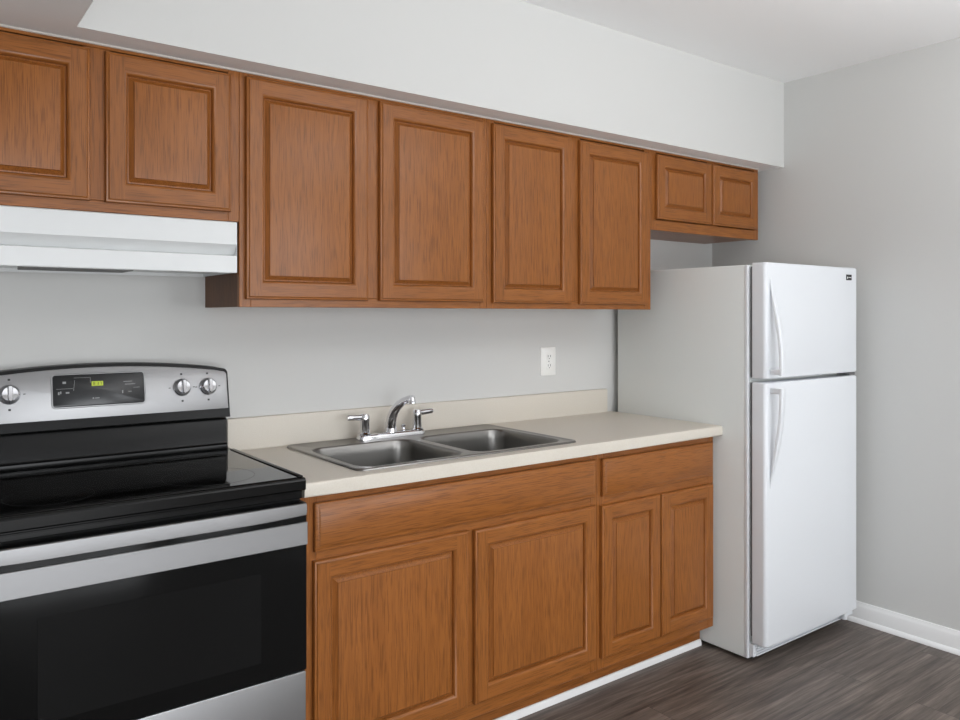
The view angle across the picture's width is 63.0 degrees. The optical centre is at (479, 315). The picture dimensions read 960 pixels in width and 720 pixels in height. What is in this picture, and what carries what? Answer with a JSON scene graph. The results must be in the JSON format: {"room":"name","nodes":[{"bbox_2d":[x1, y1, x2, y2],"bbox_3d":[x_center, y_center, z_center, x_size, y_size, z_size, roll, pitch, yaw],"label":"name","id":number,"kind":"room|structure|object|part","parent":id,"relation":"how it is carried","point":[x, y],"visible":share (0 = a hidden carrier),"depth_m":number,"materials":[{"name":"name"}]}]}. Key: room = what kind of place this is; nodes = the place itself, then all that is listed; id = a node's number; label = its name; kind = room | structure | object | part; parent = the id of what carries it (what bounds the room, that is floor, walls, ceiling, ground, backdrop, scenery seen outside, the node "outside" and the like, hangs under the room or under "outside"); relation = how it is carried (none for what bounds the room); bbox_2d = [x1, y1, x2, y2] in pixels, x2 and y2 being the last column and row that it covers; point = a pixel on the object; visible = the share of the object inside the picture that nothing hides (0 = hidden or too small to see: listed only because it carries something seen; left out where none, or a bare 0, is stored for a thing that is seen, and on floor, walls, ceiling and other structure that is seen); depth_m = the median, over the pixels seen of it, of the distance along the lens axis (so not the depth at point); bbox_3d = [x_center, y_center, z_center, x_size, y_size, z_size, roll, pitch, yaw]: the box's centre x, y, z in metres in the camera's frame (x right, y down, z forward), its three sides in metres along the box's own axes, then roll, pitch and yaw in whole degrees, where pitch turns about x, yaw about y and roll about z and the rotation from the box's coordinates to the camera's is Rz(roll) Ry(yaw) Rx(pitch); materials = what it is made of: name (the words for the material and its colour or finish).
{"room":"kitchen","nodes":[
{"label":"kitchen","id":0,"kind":"room"},
{"bbox_2d":[0,0,93,36],"bbox_3d":[-1.499,-0.908,0.855,2.094,0.404,1.900,0,0,-37],"label":"ceiling","id":1,"kind":"structure","parent":0,"point":[58,17],"depth_m":1.84,"materials":[{"name":"grey paint"}]},
{"bbox_2d":[0,239,711,418],"bbox_3d":[-0.880,0.121,2.571,5.344,2.461,0.100,0,0,-37],"label":"wall","id":2,"kind":"structure","parent":0,"point":[276,360],"depth_m":2.73,"materials":[{"name":"grey paint"}]},
{"bbox_2d":[0,205,236,276],"bbox_3d":[-1.093,-0.192,2.145,0.752,0.148,0.320,0,0,-37],"label":"range hood","id":3,"kind":"object","parent":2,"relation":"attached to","point":[35,240],"visible":1,"depth_m":2.06,"materials":[{"name":"white metal"}]},
{"bbox_2d":[0,27,238,221],"bbox_3d":[-1.086,-0.486,2.144,0.762,0.436,0.330,0,0,-37],"label":"upper cabinet","id":4,"kind":"object","parent":2,"relation":"attached to","point":[88,127],"visible":0.94,"depth_m":2.04,"materials":[{"name":"brown wood"}]},
{"bbox_3d":[-1.133,-0.490,1.913,0.219,0.282,0.017,0,0,-37],"label":"raised panel","id":5,"kind":"part","parent":4,"relation":"part of","materials":[{"name":"brown wood"}]},
{"bbox_3d":[-1.134,-0.490,1.913,0.329,0.392,0.018,0,0,-37],"label":"door","id":6,"kind":"part","parent":4,"relation":"part of","materials":[{"name":"brown wood"}]},
{"bbox_3d":[-0.842,-0.490,2.133,0.329,0.392,0.018,0,0,-37],"label":"door","id":7,"kind":"part","parent":4,"relation":"part of","materials":[{"name":"brown wood"}]},
{"bbox_3d":[-0.841,-0.490,2.132,0.219,0.282,0.017,0,0,-37],"label":"raised panel","id":8,"kind":"part","parent":4,"relation":"part of","materials":[{"name":"brown wood"}]},
{"bbox_2d":[0,24,758,169],"bbox_3d":[0.022,-0.703,2.789,3.309,0.006,0.004,0,0,-37],"label":"trim","id":9,"kind":"structure","parent":4,"relation":"attached to","point":[1,25],"depth_m":2.40,"materials":[{"name":"grey"}]},
{"bbox_2d":[205,72,485,308],"bbox_3d":[-0.423,-0.364,2.641,0.894,0.681,0.330,0,0,-37],"label":"upper cabinet","id":10,"kind":"object","parent":2,"relation":"attached to","point":[347,200],"visible":0.98,"depth_m":2.46,"materials":[{"name":"brown wood"}]},
{"bbox_3d":[-0.516,-0.367,2.377,0.397,0.643,0.018,0,0,-37],"label":"door","id":11,"kind":"part","parent":10,"relation":"part of","materials":[{"name":"brown wood"}]},
{"bbox_3d":[-0.516,-0.367,2.376,0.287,0.533,0.017,0,0,-37],"label":"raised panel","id":12,"kind":"part","parent":10,"relation":"part of","materials":[{"name":"brown wood"}]},
{"bbox_3d":[-0.156,-0.367,2.647,0.419,0.643,0.018,0,0,-37],"label":"door","id":13,"kind":"part","parent":10,"relation":"part of","materials":[{"name":"brown wood"}]},
{"bbox_3d":[-0.156,-0.367,2.646,0.309,0.533,0.017,0,0,-37],"label":"raised panel","id":14,"kind":"part","parent":10,"relation":"part of","materials":[{"name":"brown wood"}]},
{"bbox_2d":[227,388,607,450],"bbox_3d":[-0.120,0.390,3.062,1.748,0.106,0.023,0,0,-37],"label":"backsplash","id":15,"kind":"structure","parent":2,"relation":"attached to","point":[280,430],"depth_m":2.95,"materials":[{"name":"beige laminate"}]},
{"bbox_2d":[540,347,555,375],"bbox_3d":[0.296,0.200,3.384,0.085,0.122,0.010,0,0,-37],"label":"wall outlet","id":16,"kind":"object","parent":2,"relation":"attached to","point":[547,354],"visible":1,"depth_m":3.38,"materials":[{"name":"white plastic"}]},
{"bbox_2d":[546,363,551,368],"bbox_3d":[0.298,0.220,3.382,0.033,0.029,0.003,0,0,-37],"label":"socket","id":17,"kind":"object","parent":16,"relation":"attached to","point":[548,365],"depth_m":3.38,"materials":[{"name":"grey plastic"}]},
{"bbox_2d":[546,353,551,359],"bbox_3d":[0.298,0.180,3.382,0.033,0.029,0.003,0,0,-37],"label":"socket","id":18,"kind":"object","parent":16,"relation":"attached to","point":[548,355],"depth_m":3.38,"materials":[{"name":"grey plastic"}]},
{"bbox_2d":[486,119,649,309],"bbox_3d":[0.285,-0.364,3.173,0.876,0.681,0.330,0,0,-37],"label":"upper cabinet","id":19,"kind":"object","parent":2,"relation":"attached to","point":[568,216],"visible":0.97,"depth_m":3.00,"materials":[{"name":"brown wood"}]},
{"bbox_3d":[0.199,-0.365,2.914,0.386,0.642,0.018,0,0,-37],"label":"door","id":20,"kind":"part","parent":19,"relation":"part of","materials":[{"name":"brown wood"}]},
{"bbox_3d":[0.200,-0.365,2.913,0.276,0.532,0.017,0,0,-37],"label":"raised panel","id":21,"kind":"part","parent":19,"relation":"part of","materials":[{"name":"brown wood"}]},
{"bbox_3d":[0.546,-0.363,3.173,0.394,0.641,0.018,0,0,-37],"label":"door","id":22,"kind":"part","parent":19,"relation":"part of","materials":[{"name":"brown wood"}]},
{"bbox_3d":[0.546,-0.363,3.173,0.284,0.531,0.017,0,0,-37],"label":"raised panel","id":23,"kind":"part","parent":19,"relation":"part of","materials":[{"name":"brown wood"}]},
{"bbox_2d":[71,0,783,171],"bbox_3d":[0.111,-0.908,2.995,3.050,0.404,0.410,0,0,-37],"label":"soffit","id":24,"kind":"structure","parent":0,"point":[518,61],"depth_m":2.67,"materials":[{"name":"grey paint"}]},
{"bbox_2d":[650,150,757,243],"bbox_3d":[0.946,-0.533,3.668,0.776,0.342,0.330,0,0,-37],"label":"upper cabinet","id":25,"kind":"object","parent":24,"relation":"attached to","point":[693,200],"visible":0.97,"depth_m":3.52,"materials":[{"name":"brown wood"}]},
{"bbox_3d":[0.898,-0.546,3.438,0.371,0.275,0.018,0,0,-37],"label":"door","id":26,"kind":"part","parent":25,"relation":"part of","materials":[{"name":"brown wood"}]},
{"bbox_3d":[0.899,-0.546,3.437,0.261,0.165,0.017,0,0,-37],"label":"raised panel","id":27,"kind":"part","parent":25,"relation":"part of","materials":[{"name":"brown wood"}]},
{"bbox_3d":[1.192,-0.546,3.658,0.348,0.275,0.018,0,0,-37],"label":"door","id":28,"kind":"part","parent":25,"relation":"part of","materials":[{"name":"brown wood"}]},
{"bbox_3d":[1.193,-0.546,3.658,0.238,0.165,0.017,0,0,-37],"label":"raised panel","id":29,"kind":"part","parent":25,"relation":"part of","materials":[{"name":"brown wood"}]},
{"bbox_2d":[517,619,959,719],"bbox_3d":[0.561,1.401,0.651,5.344,0.100,4.900,0,0,-37],"label":"floor","id":30,"kind":"structure","parent":0,"point":[841,669],"depth_m":2.86,"materials":[{"name":"wood"}]},
{"bbox_2d":[0,362,307,719],"bbox_3d":[-0.933,0.745,2.046,0.762,1.212,0.644,0,0,-37],"label":"electric range","id":31,"kind":"object","parent":30,"relation":"on","point":[152,567],"visible":1,"depth_m":1.90,"materials":[{"name":"black metal"}]},
{"bbox_3d":[-1.259,0.214,2.097,0.053,0.053,0.032,0,0,-37],"label":"knob","id":32,"kind":"part","parent":31,"relation":"part of","materials":[{"name":"silver metal"}]},
{"bbox_3d":[-1.087,0.212,2.238,0.239,0.088,0.019,0,0,-37],"label":"display panel","id":33,"kind":"part","parent":31,"relation":"part of","materials":[{"name":"black"}]},
{"bbox_3d":[-1.081,0.220,2.245,0.715,0.141,0.030,0,0,-37],"label":"control panel","id":34,"kind":"part","parent":31,"relation":"part of","materials":[{"name":"silver metal"}]},
{"bbox_3d":[-0.770,0.468,1.829,0.754,0.022,0.015,0,0,-37],"label":"vent trim","id":35,"kind":"part","parent":31,"relation":"part of","materials":[{"name":"silver metal"}]},
{"bbox_2d":[0,447,305,533],"bbox_3d":[-0.941,0.441,2.057,0.761,0.033,0.608,0,0,-37],"label":"cooktop","id":36,"kind":"object","parent":31,"relation":"in","point":[50,496],"depth_m":1.96,"materials":[{"name":"black glass"}]},
{"bbox_3d":[-0.763,0.702,1.819,0.758,0.434,0.038,0,0,-37],"label":"oven door","id":37,"kind":"part","parent":31,"relation":"part of","materials":[{"name":"black glass"}]},
{"bbox_3d":[-0.746,0.501,1.796,0.756,0.034,0.019,0,0,-37],"label":"handle","id":38,"kind":"part","parent":31,"relation":"part of","materials":[{"name":"silver metal"}]},
{"bbox_3d":[-0.898,0.219,2.367,0.053,0.053,0.032,0,0,-37],"label":"knob","id":39,"kind":"part","parent":31,"relation":"part of","materials":[{"name":"silver metal"}]},
{"bbox_3d":[-0.835,0.220,2.413,0.053,0.053,0.032,0,0,-37],"label":"knob","id":40,"kind":"part","parent":31,"relation":"part of","materials":[{"name":"silver metal"}]},
{"bbox_3d":[-0.764,1.087,1.821,0.758,0.328,0.034,0,0,-37],"label":"storage drawer","id":41,"kind":"part","parent":31,"relation":"part of","materials":[{"name":"silver metal"}]},
{"bbox_2d":[300,455,595,719],"bbox_3d":[-0.201,0.917,2.647,1.120,0.868,0.587,0,0,-37],"label":"base cabinet","id":42,"kind":"object","parent":30,"relation":"on","point":[472,596],"visible":0.84,"depth_m":2.38,"materials":[{"name":"brown wood"}]},
{"bbox_3d":[-0.243,0.936,2.261,0.512,0.546,0.018,0,0,-37],"label":"door","id":43,"kind":"part","parent":42,"relation":"part of","materials":[{"name":"brown wood"}]},
{"bbox_3d":[-0.243,0.936,2.260,0.402,0.436,0.017,0,0,-37],"label":"raised panel","id":44,"kind":"part","parent":42,"relation":"part of","materials":[{"name":"brown wood"}]},
{"bbox_3d":[-0.021,0.573,2.427,1.062,0.132,0.018,0,0,-37],"label":"false drawer","id":45,"kind":"part","parent":42,"relation":"part of","materials":[{"name":"brown wood"}]},
{"bbox_2d":[227,388,722,497],"bbox_3d":[0.072,0.410,2.841,1.790,0.146,0.609,0,0,-37],"label":"countertop","id":46,"kind":"structure","parent":42,"relation":"on","point":[582,416],"depth_m":2.79,"materials":[{"name":"beige laminate"}]},
{"bbox_2d":[347,395,432,440],"bbox_3d":[-0.285,0.359,2.779,0.353,0.159,0.161,0,0,-37],"label":"faucet","id":47,"kind":"object","parent":46,"relation":"on","point":[390,431],"visible":1,"depth_m":2.79,"materials":[{"name":"silver metal"}]},
{"bbox_3d":[-0.437,0.360,2.735,0.059,0.023,0.017,0,0,-37],"label":"lever","id":48,"kind":"part","parent":47,"relation":"part of","materials":[{"name":"silver metal"}]},
{"bbox_3d":[-0.406,0.385,2.759,0.047,0.074,0.047,0,0,-37],"label":"handle","id":49,"kind":"part","parent":47,"relation":"part of","materials":[{"name":"silver metal"}]},
{"bbox_3d":[-0.319,0.429,2.823,0.274,0.020,0.048,0,0,-37],"label":"deck plate","id":50,"kind":"part","parent":47,"relation":"part of","materials":[{"name":"silver metal"}]},
{"bbox_3d":[-0.287,0.351,2.777,0.051,0.143,0.161,0,0,-37],"label":"spout","id":51,"kind":"part","parent":47,"relation":"part of","materials":[{"name":"silver metal"}]},
{"bbox_3d":[-0.232,0.385,2.889,0.047,0.074,0.047,0,0,-37],"label":"handle","id":52,"kind":"part","parent":47,"relation":"part of","materials":[{"name":"silver metal"}]},
{"bbox_3d":[-0.201,0.360,2.912,0.059,0.023,0.017,0,0,-37],"label":"lever","id":53,"kind":"part","parent":47,"relation":"part of","materials":[{"name":"silver metal"}]},
{"bbox_2d":[287,424,575,470],"bbox_3d":[-0.156,0.522,2.681,0.862,0.170,0.528,0,0,-37],"label":"sink","id":54,"kind":"object","parent":46,"relation":"in","point":[435,445],"visible":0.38,"depth_m":2.73,"materials":[{"name":"silver metal"}]},
{"bbox_3d":[-0.301,0.521,2.524,0.390,0.164,0.388,0,0,-37],"label":"bowl","id":55,"kind":"part","parent":54,"relation":"part of","materials":[{"name":"silver metal"}]},
{"bbox_3d":[0.032,0.521,2.774,0.390,0.164,0.388,0,0,-37],"label":"bowl","id":56,"kind":"part","parent":54,"relation":"part of","materials":[{"name":"silver metal"}]},
{"bbox_3d":[0.193,0.938,2.588,0.527,0.542,0.018,0,0,-37],"label":"door","id":57,"kind":"part","parent":42,"relation":"part of","materials":[{"name":"brown wood"}]},
{"bbox_3d":[0.194,0.938,2.587,0.417,0.432,0.017,0,0,-37],"label":"raised panel","id":58,"kind":"part","parent":42,"relation":"part of","materials":[{"name":"brown wood"}]},
{"bbox_2d":[494,639,701,719],"bbox_3d":[0.192,1.339,2.673,1.778,0.024,0.010,0,0,-37],"label":"trim","id":59,"kind":"structure","parent":30,"relation":"on","point":[553,700],"depth_m":2.85,"materials":[{"name":"white"}]},
{"bbox_2d":[584,437,712,683],"bbox_3d":[0.512,0.917,3.182,0.662,0.868,0.587,0,0,-37],"label":"base cabinet","id":60,"kind":"object","parent":30,"relation":"on","point":[654,504],"visible":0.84,"depth_m":2.92,"materials":[{"name":"brown wood"}]},
{"bbox_3d":[0.552,0.944,2.857,0.312,0.539,0.018,0,0,-37],"label":"door","id":61,"kind":"part","parent":60,"relation":"part of","materials":[{"name":"brown wood"}]},
{"bbox_3d":[0.553,0.944,2.857,0.202,0.429,0.017,0,0,-37],"label":"raised panel","id":62,"kind":"part","parent":60,"relation":"part of","materials":[{"name":"brown wood"}]},
{"bbox_3d":[0.683,0.576,2.955,0.626,0.133,0.018,0,0,-37],"label":"drawer","id":63,"kind":"part","parent":60,"relation":"part of","materials":[{"name":"brown wood"}]},
{"bbox_3d":[0.808,0.945,3.049,0.314,0.537,0.018,0,0,-37],"label":"door","id":64,"kind":"part","parent":60,"relation":"part of","materials":[{"name":"brown wood"}]},
{"bbox_3d":[0.808,0.945,3.049,0.204,0.427,0.017,0,0,-37],"label":"raised panel","id":65,"kind":"part","parent":60,"relation":"part of","materials":[{"name":"brown wood"}]},
{"bbox_2d":[618,262,855,658],"bbox_3d":[1.149,0.573,3.472,0.688,1.556,0.816,0,0,-37],"label":"refrigerator","id":66,"kind":"object","parent":30,"relation":"on","point":[764,353],"visible":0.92,"depth_m":3.15,"materials":[{"name":"white metal"}]},
{"bbox_3d":[1.131,0.473,2.983,0.026,0.388,0.056,0,0,-37],"label":"handle","id":67,"kind":"part","parent":66,"relation":"part of","materials":[{"name":"white plastic"}]},
{"bbox_3d":[1.131,0.040,2.983,0.026,0.378,0.056,0,0,-37],"label":"handle","id":68,"kind":"part","parent":66,"relation":"part of","materials":[{"name":"white plastic"}]},
{"bbox_3d":[1.347,0.766,3.211,0.686,1.012,0.063,0,0,-37],"label":"fresh food door","id":69,"kind":"part","parent":66,"relation":"part of","materials":[{"name":"white metal"}]},
{"bbox_3d":[1.347,0.021,3.211,0.686,0.448,0.063,0,0,-37],"label":"freezer door","id":70,"kind":"part","parent":66,"relation":"part of","materials":[{"name":"white metal"}]},
{"bbox_2d":[521,0,959,82],"bbox_3d":[0.561,-1.160,0.651,5.344,0.100,4.900,0,0,-37],"label":"ceiling","id":71,"kind":"structure","parent":0,"point":[783,41],"depth_m":3.02,"materials":[{"name":"white paint"}]},
{"bbox_2d":[712,37,959,630],"bbox_3d":[2.688,0.121,2.184,0.100,2.461,4.800,0,0,-37],"label":"wall","id":72,"kind":"structure","parent":0,"point":[868,182],"depth_m":3.34,"materials":[{"name":"grey paint"}]},
{"bbox_2d":[847,600,959,655],"bbox_3d":[2.612,1.307,2.190,0.014,0.089,4.680,0,0,-37],"label":"baseboard","id":73,"kind":"structure","parent":72,"relation":"attached to","point":[946,636],"depth_m":3.28,"materials":[{"name":"white wood"}]}
]}

